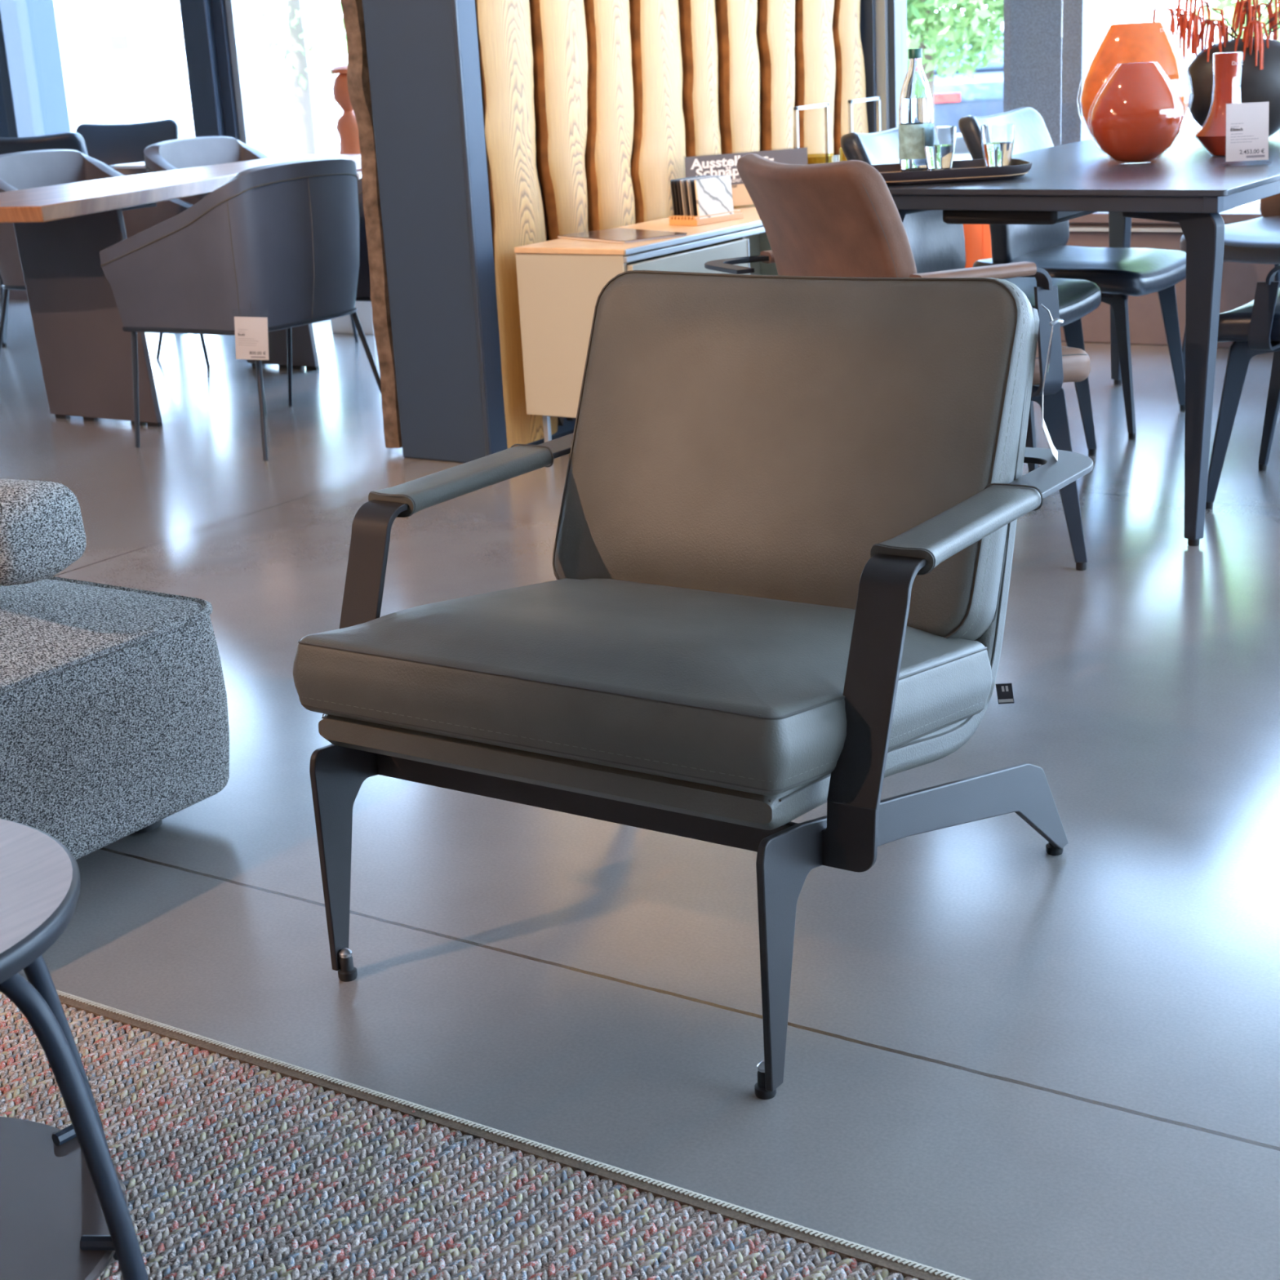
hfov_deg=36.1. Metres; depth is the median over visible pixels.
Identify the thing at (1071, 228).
trim
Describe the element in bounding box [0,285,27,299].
wall
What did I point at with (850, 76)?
wood slab
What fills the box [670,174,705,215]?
card
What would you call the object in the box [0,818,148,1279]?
side table
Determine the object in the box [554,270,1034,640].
cushion
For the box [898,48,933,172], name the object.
water bottle
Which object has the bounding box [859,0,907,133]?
window
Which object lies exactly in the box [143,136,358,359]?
armchair
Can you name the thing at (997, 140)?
water glass
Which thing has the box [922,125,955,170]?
water glass
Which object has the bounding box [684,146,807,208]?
sign
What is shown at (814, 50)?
wood slab
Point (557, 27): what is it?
wood slab
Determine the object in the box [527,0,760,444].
wall partition
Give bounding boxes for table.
[0,154,361,426]
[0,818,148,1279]
[109,161,146,168]
[887,128,1279,546]
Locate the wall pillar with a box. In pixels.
[362,0,507,462]
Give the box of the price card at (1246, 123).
[1222,100,1271,165]
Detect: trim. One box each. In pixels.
[450,0,491,456]
[1068,226,1182,231]
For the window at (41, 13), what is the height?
3.200 m
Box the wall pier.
[1003,0,1111,146]
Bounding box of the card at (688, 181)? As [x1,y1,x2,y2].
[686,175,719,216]
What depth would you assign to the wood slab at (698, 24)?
5.83 m
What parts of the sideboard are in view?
leg frame, door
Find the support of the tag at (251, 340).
hanging from the armchair at (283, 237)
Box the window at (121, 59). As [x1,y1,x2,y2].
[53,0,347,122]
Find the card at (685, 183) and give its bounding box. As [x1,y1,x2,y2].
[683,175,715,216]
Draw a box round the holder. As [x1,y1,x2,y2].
[669,209,743,226]
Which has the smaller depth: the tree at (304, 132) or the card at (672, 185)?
the card at (672, 185)
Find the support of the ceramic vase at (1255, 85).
on the dining table at (1188, 186)
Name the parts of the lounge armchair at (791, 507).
frame, arm frame, frame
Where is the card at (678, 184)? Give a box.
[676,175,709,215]
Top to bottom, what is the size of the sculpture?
1.016 m
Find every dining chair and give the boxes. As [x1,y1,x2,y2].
[0,131,88,346]
[75,118,178,175]
[840,126,1101,472]
[958,106,1186,439]
[1179,193,1279,376]
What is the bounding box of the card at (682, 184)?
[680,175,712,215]
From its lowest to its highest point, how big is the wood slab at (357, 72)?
3.031 m
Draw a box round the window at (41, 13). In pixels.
[0,0,71,137]
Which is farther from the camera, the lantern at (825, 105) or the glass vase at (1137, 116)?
the lantern at (825, 105)
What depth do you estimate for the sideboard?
5.07 m
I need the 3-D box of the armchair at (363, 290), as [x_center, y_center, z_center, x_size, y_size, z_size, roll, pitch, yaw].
[-0.779,-1.162,6.193,0.550,0.790,0.596,7,20,30]
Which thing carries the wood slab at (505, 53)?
on the floor
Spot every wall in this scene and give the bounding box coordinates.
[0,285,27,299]
[1060,208,1275,347]
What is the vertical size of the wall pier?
3.200 m
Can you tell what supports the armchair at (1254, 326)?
on the floor
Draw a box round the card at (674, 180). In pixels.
[673,174,708,215]
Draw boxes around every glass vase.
[1076,21,1193,151]
[1087,62,1186,164]
[1192,51,1243,156]
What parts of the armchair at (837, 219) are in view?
backrest, leg, seat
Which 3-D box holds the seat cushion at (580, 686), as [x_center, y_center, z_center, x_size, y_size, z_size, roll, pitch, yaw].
[0.010,0.031,2.311,0.659,0.186,0.536,8,20,32]
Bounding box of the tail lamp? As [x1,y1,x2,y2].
[933,92,960,102]
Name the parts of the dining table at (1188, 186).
leg, extension rail, leg, leg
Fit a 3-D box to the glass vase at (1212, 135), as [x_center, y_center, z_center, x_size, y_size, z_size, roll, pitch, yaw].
[1.369,-1.252,4.582,0.146,0.233,0.117,-1,17,6]
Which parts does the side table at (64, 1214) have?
leg, leg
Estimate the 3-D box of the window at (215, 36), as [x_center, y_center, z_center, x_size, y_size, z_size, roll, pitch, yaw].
[-1.175,-2.443,8.028,4.190,2.010,0.160,8,20,32]
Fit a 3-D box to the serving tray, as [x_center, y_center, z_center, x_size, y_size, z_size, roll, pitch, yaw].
[0.669,-1.044,4.379,0.390,0.030,0.270,-3,17,0]
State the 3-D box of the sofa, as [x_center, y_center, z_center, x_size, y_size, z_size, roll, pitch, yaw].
[-1.906,0.207,2.620,1.920,0.398,1.920,8,20,32]
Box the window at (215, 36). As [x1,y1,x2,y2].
[0,0,258,149]
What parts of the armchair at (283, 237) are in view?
leg, frame, leg, leg, leg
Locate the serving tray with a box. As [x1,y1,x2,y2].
[871,158,1031,185]
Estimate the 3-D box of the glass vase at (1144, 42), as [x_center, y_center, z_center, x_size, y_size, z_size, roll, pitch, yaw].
[1.204,-1.339,4.767,0.278,0.308,0.153,-1,17,6]
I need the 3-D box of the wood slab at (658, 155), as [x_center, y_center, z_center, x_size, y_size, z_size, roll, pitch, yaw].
[0.019,-2.211,5.489,0.052,2.981,0.313,8,20,32]
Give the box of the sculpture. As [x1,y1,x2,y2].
[330,64,374,334]
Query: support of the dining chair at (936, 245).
on the floor
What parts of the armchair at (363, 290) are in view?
leg, frame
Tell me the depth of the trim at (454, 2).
5.00 m
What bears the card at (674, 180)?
in the holder
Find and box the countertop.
[514,207,760,255]
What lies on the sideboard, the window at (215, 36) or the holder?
the holder
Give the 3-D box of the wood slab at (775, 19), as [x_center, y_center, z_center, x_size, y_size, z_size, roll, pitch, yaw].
[0.415,-2.415,6.064,0.052,2.971,0.286,8,20,32]
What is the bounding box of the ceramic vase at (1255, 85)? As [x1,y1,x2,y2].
[1186,38,1279,137]
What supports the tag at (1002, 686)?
on the lounge armchair at (791, 507)
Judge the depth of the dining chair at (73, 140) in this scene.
7.62 m
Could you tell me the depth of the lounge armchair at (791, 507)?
2.34 m
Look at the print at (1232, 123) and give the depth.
4.32 m
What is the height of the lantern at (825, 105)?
0.272 m
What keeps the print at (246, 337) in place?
attached to the tag at (251, 340)
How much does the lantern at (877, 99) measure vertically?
0.272 m
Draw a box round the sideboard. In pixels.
[514,207,778,442]
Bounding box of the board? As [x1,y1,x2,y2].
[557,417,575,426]
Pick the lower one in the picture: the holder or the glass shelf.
the glass shelf
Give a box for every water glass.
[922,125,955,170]
[980,123,1014,167]
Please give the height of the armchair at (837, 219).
0.834 m
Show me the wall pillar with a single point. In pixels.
(411, 46)
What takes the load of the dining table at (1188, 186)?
on the floor
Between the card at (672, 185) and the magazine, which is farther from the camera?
the card at (672, 185)
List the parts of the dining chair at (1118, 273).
backrest, seat, seat frame, leg, leg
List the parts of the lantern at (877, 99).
handle frame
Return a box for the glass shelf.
[0,1116,127,1279]
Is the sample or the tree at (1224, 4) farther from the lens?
the tree at (1224, 4)
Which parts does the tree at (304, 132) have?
crown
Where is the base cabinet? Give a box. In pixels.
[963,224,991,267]
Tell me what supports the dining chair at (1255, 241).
on the floor
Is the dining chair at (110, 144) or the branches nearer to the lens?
the branches
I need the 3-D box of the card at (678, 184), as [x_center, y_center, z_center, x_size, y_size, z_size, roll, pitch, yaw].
[0.157,-1.228,5.441,0.012,0.109,0.150,12,23,40]
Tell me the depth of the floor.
2.51 m
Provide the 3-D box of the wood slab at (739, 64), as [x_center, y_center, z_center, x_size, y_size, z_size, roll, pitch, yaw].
[0.284,-2.340,5.875,0.052,2.989,0.262,8,20,32]
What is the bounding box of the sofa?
[0,576,229,859]
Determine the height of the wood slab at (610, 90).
2.980 m
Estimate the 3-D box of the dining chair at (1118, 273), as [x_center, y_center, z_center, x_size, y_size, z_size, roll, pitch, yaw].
[1.160,-1.001,5.268,0.537,0.823,0.470,8,20,32]
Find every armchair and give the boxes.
[0,149,209,367]
[99,157,381,460]
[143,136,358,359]
[286,177,370,406]
[293,270,1093,1099]
[704,153,1089,570]
[1205,265,1279,509]
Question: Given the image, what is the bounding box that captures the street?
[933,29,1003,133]
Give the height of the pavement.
0.050 m
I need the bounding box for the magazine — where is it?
[556,227,687,243]
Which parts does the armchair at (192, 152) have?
leg, leg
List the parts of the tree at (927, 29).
crown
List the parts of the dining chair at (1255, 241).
leg, seat, backrest, leg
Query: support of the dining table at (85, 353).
on the floor
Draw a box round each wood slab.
[340,0,402,448]
[475,0,557,448]
[528,0,587,240]
[583,0,635,231]
[629,0,685,223]
[679,0,721,156]
[715,0,759,154]
[755,0,795,151]
[793,0,835,164]
[831,0,868,162]
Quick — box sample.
[694,175,733,219]
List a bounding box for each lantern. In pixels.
[793,102,839,163]
[839,96,880,160]
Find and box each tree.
[243,0,347,155]
[906,0,1003,122]
[1188,0,1279,41]
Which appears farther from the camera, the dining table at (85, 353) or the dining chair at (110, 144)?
the dining chair at (110, 144)
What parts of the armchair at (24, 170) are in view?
leg, frame, leg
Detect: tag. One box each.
[234,301,269,359]
[1040,303,1063,461]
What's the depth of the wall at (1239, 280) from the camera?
6.42 m
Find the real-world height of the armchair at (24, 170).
0.790 m
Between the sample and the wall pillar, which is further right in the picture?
the sample
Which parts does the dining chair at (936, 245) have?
backrest, leg, seat, leg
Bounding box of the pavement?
[70,30,1272,208]
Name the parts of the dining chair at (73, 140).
leg, backrest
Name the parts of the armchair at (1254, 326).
leg, seat, leg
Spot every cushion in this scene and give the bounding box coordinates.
[0,478,86,586]
[293,577,991,795]
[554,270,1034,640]
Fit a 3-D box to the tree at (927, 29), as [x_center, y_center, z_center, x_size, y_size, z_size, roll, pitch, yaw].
[2.849,-7.372,19.657,4.993,5.330,3.168,8,20,32]
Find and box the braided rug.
[0,989,971,1279]
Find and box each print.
[238,328,257,346]
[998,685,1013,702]
[1231,123,1258,142]
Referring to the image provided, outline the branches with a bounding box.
[1149,0,1279,70]
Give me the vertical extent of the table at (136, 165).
0.672 m
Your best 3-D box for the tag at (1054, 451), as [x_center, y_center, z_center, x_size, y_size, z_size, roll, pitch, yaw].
[0.511,-0.313,2.429,0.032,0.209,0.079,1,18,12]
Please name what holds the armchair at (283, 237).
on the floor
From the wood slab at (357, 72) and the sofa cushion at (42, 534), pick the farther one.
the wood slab at (357, 72)
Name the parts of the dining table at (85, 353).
plinth panel, plate, plinth panel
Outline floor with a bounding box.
[0,298,1279,1279]

